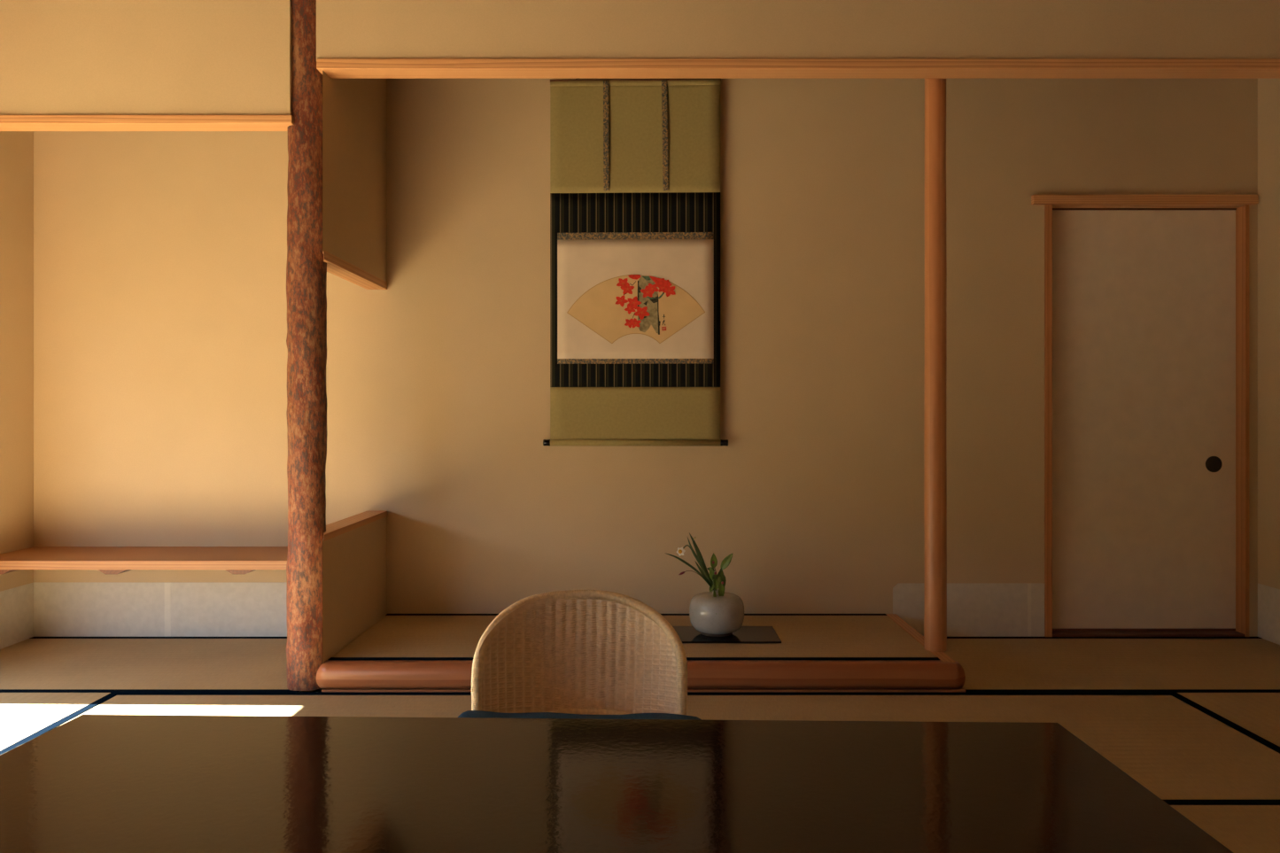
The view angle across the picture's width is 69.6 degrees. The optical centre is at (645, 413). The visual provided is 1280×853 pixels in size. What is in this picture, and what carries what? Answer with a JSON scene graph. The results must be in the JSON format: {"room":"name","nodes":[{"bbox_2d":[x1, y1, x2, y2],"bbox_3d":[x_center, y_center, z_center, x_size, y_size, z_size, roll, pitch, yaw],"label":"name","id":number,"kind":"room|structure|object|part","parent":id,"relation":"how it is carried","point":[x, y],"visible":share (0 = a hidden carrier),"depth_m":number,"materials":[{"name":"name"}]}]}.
{"room":"traditional dwelling","nodes":[
{"label":"traditional dwelling","id":0,"kind":"room"},
{"bbox_2d":[0,131,33,649],"bbox_3d":[-2.709,-0.273,0.682,0.150,2.575,6.565,0,0,0],"label":"wall","id":1,"kind":"structure","parent":0,"point":[16,147],"depth_m":3.86,"materials":[{"name":"beige paint"}]},
{"bbox_2d":[0,582,33,649],"bbox_3d":[-2.633,0.843,3.542,0.002,0.234,0.843,0,0,0],"label":"baseboard","id":2,"kind":"structure","parent":1,"relation":"attached to","point":[16,603],"depth_m":3.85,"materials":[{"name":"paper"}]},
{"bbox_2d":[322,70,386,689],"bbox_3d":[-1.155,-0.300,3.575,0.077,2.520,0.780,0,0,0],"label":"wall","id":3,"kind":"structure","parent":0,"point":[354,110],"depth_m":3.54,"materials":[{"name":"beige paint"}]},
{"bbox_2d":[323,250,387,289],"bbox_3d":[-1.155,-0.550,3.575,0.085,0.032,0.780,0,0,0],"label":"trim","id":4,"kind":"structure","parent":3,"relation":"attached to","point":[336,266],"depth_m":3.57,"materials":[{"name":"brown wood"}]},
{"bbox_2d":[323,511,387,541],"bbox_3d":[-1.155,0.429,3.575,0.085,0.024,0.780,0,0,0],"label":"trim","id":5,"kind":"structure","parent":3,"relation":"on","point":[335,529],"depth_m":3.56,"materials":[{"name":"brown wood"}]},
{"bbox_2d":[0,0,1279,115],"bbox_3d":[0.000,-1.292,3.219,5.268,0.536,0.082,0,0,0],"label":"wall","id":6,"kind":"structure","parent":0,"point":[345,28],"depth_m":3.18,"materials":[{"name":"beige paint"}]},
{"bbox_2d":[0,115,294,131],"bbox_3d":[-1.927,-1.014,3.216,1.415,0.029,0.092,0,0,0],"label":"beam","id":7,"kind":"structure","parent":6,"relation":"attached to","point":[7,122],"depth_m":3.17,"materials":[{"name":"brown wood"}]},
{"bbox_2d":[316,58,1279,78],"bbox_3d":[0.750,-1.205,3.217,3.768,0.035,0.095,0,0,0],"label":"beam","id":8,"kind":"structure","parent":6,"relation":"attached to","point":[334,68],"depth_m":3.17,"materials":[{"name":"brown wood"}]},
{"bbox_2d":[33,78,1257,636],"bbox_3d":[0.000,-0.273,4.065,5.568,2.575,0.200,0,0,0],"label":"wall","id":9,"kind":"structure","parent":0,"point":[160,350],"depth_m":3.96,"materials":[{"name":"beige paint"}]},
{"bbox_2d":[0,546,287,574],"bbox_3d":[-1.916,0.598,3.772,1.434,0.053,0.384,0,0,0],"label":"wall shelf","id":10,"kind":"object","parent":9,"relation":"attached to","point":[107,560],"visible":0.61,"depth_m":3.66,"materials":[{"name":"brown wood"}]},
{"bbox_2d":[33,582,287,636],"bbox_3d":[-1.915,0.843,3.964,1.435,0.234,0.002,0,0,0],"label":"wainscot paper","id":11,"kind":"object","parent":9,"relation":"attached to","point":[60,609],"depth_m":3.96,"materials":[{"name":"paper"}]},
{"bbox_2d":[543,78,728,446],"bbox_3d":[-0.044,-0.678,3.928,0.788,1.632,0.030,0,0,2],"label":"scroll","id":12,"kind":"object","parent":9,"relation":"hanging from","point":[635,163],"visible":0.99,"depth_m":3.93,"materials":[{"name":"green fabric"}]},
{"bbox_3d":[-0.423,0.124,3.938,0.030,0.029,0.029,0,0,1],"label":"roller knob","id":13,"kind":"part","parent":12,"relation":"part of","materials":[{"name":"black paint"}]},
{"bbox_3d":[-0.045,-1.423,3.933,0.729,0.012,0.012,0,0,1],"label":"rod","id":14,"kind":"part","parent":12,"relation":"part of","materials":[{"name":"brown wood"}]},
{"bbox_3d":[-0.044,-0.488,3.929,0.667,0.508,0.007,0,0,2],"label":"paper panel","id":15,"kind":"part","parent":12,"relation":"part of","materials":[{"name":"beige paper"}]},
{"bbox_2d":[566,274,705,343],"bbox_3d":[-0.042,-0.445,3.923,0.590,0.296,0.005,0,0,2],"label":"painting","id":16,"kind":"object","parent":12,"relation":"attached to","point":[601,308],"depth_m":3.93,"materials":[{"name":"paper"}]},
{"bbox_3d":[0.334,0.124,3.918,0.032,0.029,0.029,0,0,1],"label":"roller knob","id":17,"kind":"part","parent":12,"relation":"part of","materials":[{"name":"black paint"}]},
{"bbox_2d":[892,583,1044,636],"bbox_3d":[1.395,0.845,3.964,0.663,0.230,0.002,0,0,0],"label":"wainscot paper","id":18,"kind":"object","parent":9,"relation":"attached to","point":[973,609],"depth_m":3.96,"materials":[{"name":"paper"}]},
{"bbox_2d":[1031,194,1258,636],"bbox_3d":[2.139,0.011,4.009,0.962,1.897,0.142,0,0,0],"label":"door","id":19,"kind":"structure","parent":9,"relation":"in","point":[1146,297],"depth_m":4.02,"materials":[{"name":"paper"}]},
{"bbox_3d":[2.160,0.942,4.035,0.835,0.010,0.031,0,0,0],"label":"rail","id":20,"kind":"part","parent":19,"relation":"part of","materials":[{"name":"brown wood"}]},
{"bbox_3d":[2.478,0.220,4.019,0.071,0.071,0.003,0,0,0],"label":"finger pull","id":21,"kind":"part","parent":19,"relation":"part of","materials":[{"name":"black metal"}]},
{"bbox_2d":[1257,78,1279,644],"bbox_3d":[2.709,-0.273,0.682,0.150,2.575,6.565,0,0,0],"label":"wall","id":22,"kind":"structure","parent":0,"point":[1268,89],"depth_m":3.89,"materials":[{"name":"beige paint"}]},
{"bbox_2d":[1257,583,1279,644],"bbox_3d":[2.633,0.845,2.182,0.002,0.230,3.563,0,0,0],"label":"baseboard","id":23,"kind":"structure","parent":22,"relation":"attached to","point":[1268,598],"depth_m":3.89,"materials":[{"name":"paper"}]},
{"bbox_3d":[0.000,1.067,0.683,5.568,0.105,6.865,0,0,0],"label":"floor","id":24,"kind":"structure","parent":0,"visible":0},
{"bbox_2d":[0,691,121,754],"bbox_3d":[-2.219,0.985,2.272,0.825,0.053,1.798,0,0,0],"label":"mat","id":25,"kind":"object","parent":24,"relation":"on","point":[24,717],"visible":0.59,"depth_m":2.97,"materials":[{"name":"wicker"}]},
{"bbox_2d":[0,636,318,692],"bbox_3d":[-1.916,0.985,3.567,1.430,0.053,0.788,0,0,0],"label":"mat","id":26,"kind":"object","parent":24,"relation":"on","point":[34,664],"visible":0.53,"depth_m":3.53,"materials":[{"name":"wicker"}]},
{"bbox_2d":[65,691,472,722],"bbox_3d":[-0.908,0.985,2.731,1.794,0.053,0.880,0,0,0],"label":"mat","id":27,"kind":"object","parent":24,"relation":"on","point":[392,704],"visible":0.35,"depth_m":3.04,"materials":[{"name":"wicker"}]},
{"bbox_2d":[285,0,327,690],"bbox_3d":[-1.195,-0.301,3.250,0.138,2.518,0.140,0,0,0],"label":"post","id":28,"kind":"object","parent":24,"relation":"on","point":[306,267],"visible":0.79,"depth_m":3.19,"materials":[{"name":"brown wood"}]},
{"bbox_2d":[316,613,965,691],"bbox_3d":[-0.015,0.938,3.564,2.238,0.154,0.801,0,0,0],"label":"alcove sill beam","id":29,"kind":"structure","parent":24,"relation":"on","point":[945,674],"depth_m":3.17,"materials":[{"name":"brown wood"}]},
{"bbox_2d":[328,613,939,659],"bbox_3d":[-0.041,0.875,3.592,2.141,0.029,0.738,0,0,0],"label":"mat","id":30,"kind":"object","parent":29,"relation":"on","point":[394,636],"visible":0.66,"depth_m":3.49,"materials":[{"name":"wicker"}]},
{"bbox_2d":[672,626,781,643],"bbox_3d":[0.277,0.856,3.574,0.463,0.008,0.252,0,0,0],"label":"display board","id":31,"kind":"object","parent":30,"relation":"on","point":[687,634],"visible":0.49,"depth_m":3.52,"materials":[{"name":"black paint"}]},
{"bbox_2d":[689,589,744,636],"bbox_3d":[0.275,0.768,3.575,0.214,0.169,0.214,0,0,0],"label":"vase","id":32,"kind":"object","parent":31,"relation":"on","point":[729,608],"visible":0.86,"depth_m":3.49,"materials":[{"name":"grey ceramic"}]},
{"bbox_2d":[664,533,715,591],"bbox_3d":[0.169,0.604,3.571,0.208,0.284,0.060,0,0,-14],"label":"narcissus","id":33,"kind":"object","parent":32,"relation":"in","point":[704,574],"visible":0.87,"depth_m":3.56,"materials":[{"name":"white plant"}]},
{"bbox_3d":[0.174,0.640,3.549,0.208,0.212,0.013,0,0,-14],"label":"blade","id":34,"kind":"part","parent":33,"relation":"part of","materials":[{"name":"green plant"}]},
{"bbox_3d":[0.218,0.613,3.588,0.116,0.267,0.006,0,0,13],"label":"blade","id":35,"kind":"part","parent":33,"relation":"part of","materials":[{"name":"green plant"}]},
{"bbox_3d":[0.222,0.604,3.577,0.108,0.284,0.007,0,0,5],"label":"blade","id":36,"kind":"part","parent":33,"relation":"part of","materials":[{"name":"green plant"}]},
{"bbox_3d":[0.231,0.657,3.562,0.089,0.179,0.006,0,0,-17],"label":"blade","id":37,"kind":"part","parent":33,"relation":"part of","materials":[{"name":"green plant"}]},
{"bbox_2d":[678,570,707,583],"bbox_3d":[0.198,0.672,3.567,0.144,0.133,0.010,0,0,-10],"label":"twig","id":38,"kind":"object","parent":32,"relation":"in","point":[682,572],"visible":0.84,"depth_m":3.56,"materials":[{"name":"brown plant"}]},
{"bbox_2d":[706,552,732,614],"bbox_3d":[0.288,0.648,3.523,0.100,0.216,0.115,0,0,0],"label":"leafy sprig","id":39,"kind":"object","parent":32,"relation":"in","point":[718,580],"visible":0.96,"depth_m":3.56,"materials":[{"name":"green plant"}]},
{"bbox_3d":[-0.015,0.939,3.193,2.238,0.152,0.059,0,0,0],"label":"log sill","id":40,"kind":"part","parent":29,"relation":"part of","materials":[{"name":"brown wood"}]},
{"bbox_2d":[923,78,946,651],"bbox_3d":[1.058,-0.349,3.365,0.079,2.420,0.080,0,0,0],"label":"post","id":41,"kind":"object","parent":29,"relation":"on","point":[935,264],"visible":0.89,"depth_m":3.33,"materials":[{"name":"brown wood"}]},
{"bbox_2d":[686,691,1279,799],"bbox_3d":[0.892,0.985,2.731,1.802,0.053,0.880,0,0,0],"label":"mat","id":42,"kind":"object","parent":24,"relation":"on","point":[1170,747],"visible":0.4,"depth_m":2.90,"materials":[{"name":"wicker"}]},
{"bbox_2d":[944,636,1279,692],"bbox_3d":[1.869,0.985,3.567,1.525,0.053,0.788,0,0,0],"label":"mat","id":43,"kind":"object","parent":24,"relation":"on","point":[1177,664],"visible":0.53,"depth_m":3.53,"materials":[{"name":"wicker"}]},
{"bbox_2d":[1163,799,1279,852],"bbox_3d":[0.892,0.985,1.840,1.802,0.053,0.898,0,0,0],"label":"mat","id":44,"kind":"object","parent":24,"relation":"on","point":[1240,826],"visible":0.02,"depth_m":2.18,"materials":[{"name":"wicker"}]},
{"bbox_2d":[1166,691,1279,753],"bbox_3d":[2.213,0.985,2.272,0.837,0.053,1.798,0,0,0],"label":"mat","id":45,"kind":"object","parent":24,"relation":"on","point":[1256,716],"visible":0.52,"depth_m":2.98,"materials":[{"name":"wicker"}]},
{"bbox_3d":[-0.908,0.985,1.840,1.794,0.053,0.898,0,0,0],"label":"mat","id":46,"kind":"object","parent":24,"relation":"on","visible":0},
{"bbox_2d":[471,589,687,715],"bbox_3d":[-0.151,0.701,1.973,0.500,0.514,0.741,0,0,0],"label":"rattan chair","id":47,"kind":"object","parent":46,"relation":"on","point":[585,652],"visible":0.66,"depth_m":2.25,"materials":[{"name":"brown wicker"}]},
{"bbox_2d":[457,710,700,719],"bbox_3d":[-0.140,0.698,1.870,0.610,0.103,0.420,0,0,0],"label":"seat cushion","id":48,"kind":"object","parent":47,"relation":"on","point":[469,713],"visible":0.17,"depth_m":2.01,"materials":[{"name":"fabric"}]},
{"bbox_3d":[-0.150,0.732,2.178,0.415,0.038,0.133,0,0,0],"label":"rail","id":49,"kind":"part","parent":47,"relation":"part of","materials":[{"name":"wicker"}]},
{"bbox_3d":[1.116,0.985,0.922,3.030,0.053,0.898,0,0,0],"label":"mat","id":50,"kind":"object","parent":24,"relation":"on","visible":0},
{"bbox_2d":[0,714,1233,852],"bbox_3d":[-0.171,0.782,1.371,1.996,0.354,0.920,0,0,1],"label":"table","id":51,"kind":"object","parent":50,"relation":"on","point":[89,783],"visible":1,"depth_m":1.48,"materials":[{"name":"black paint"}]}
]}

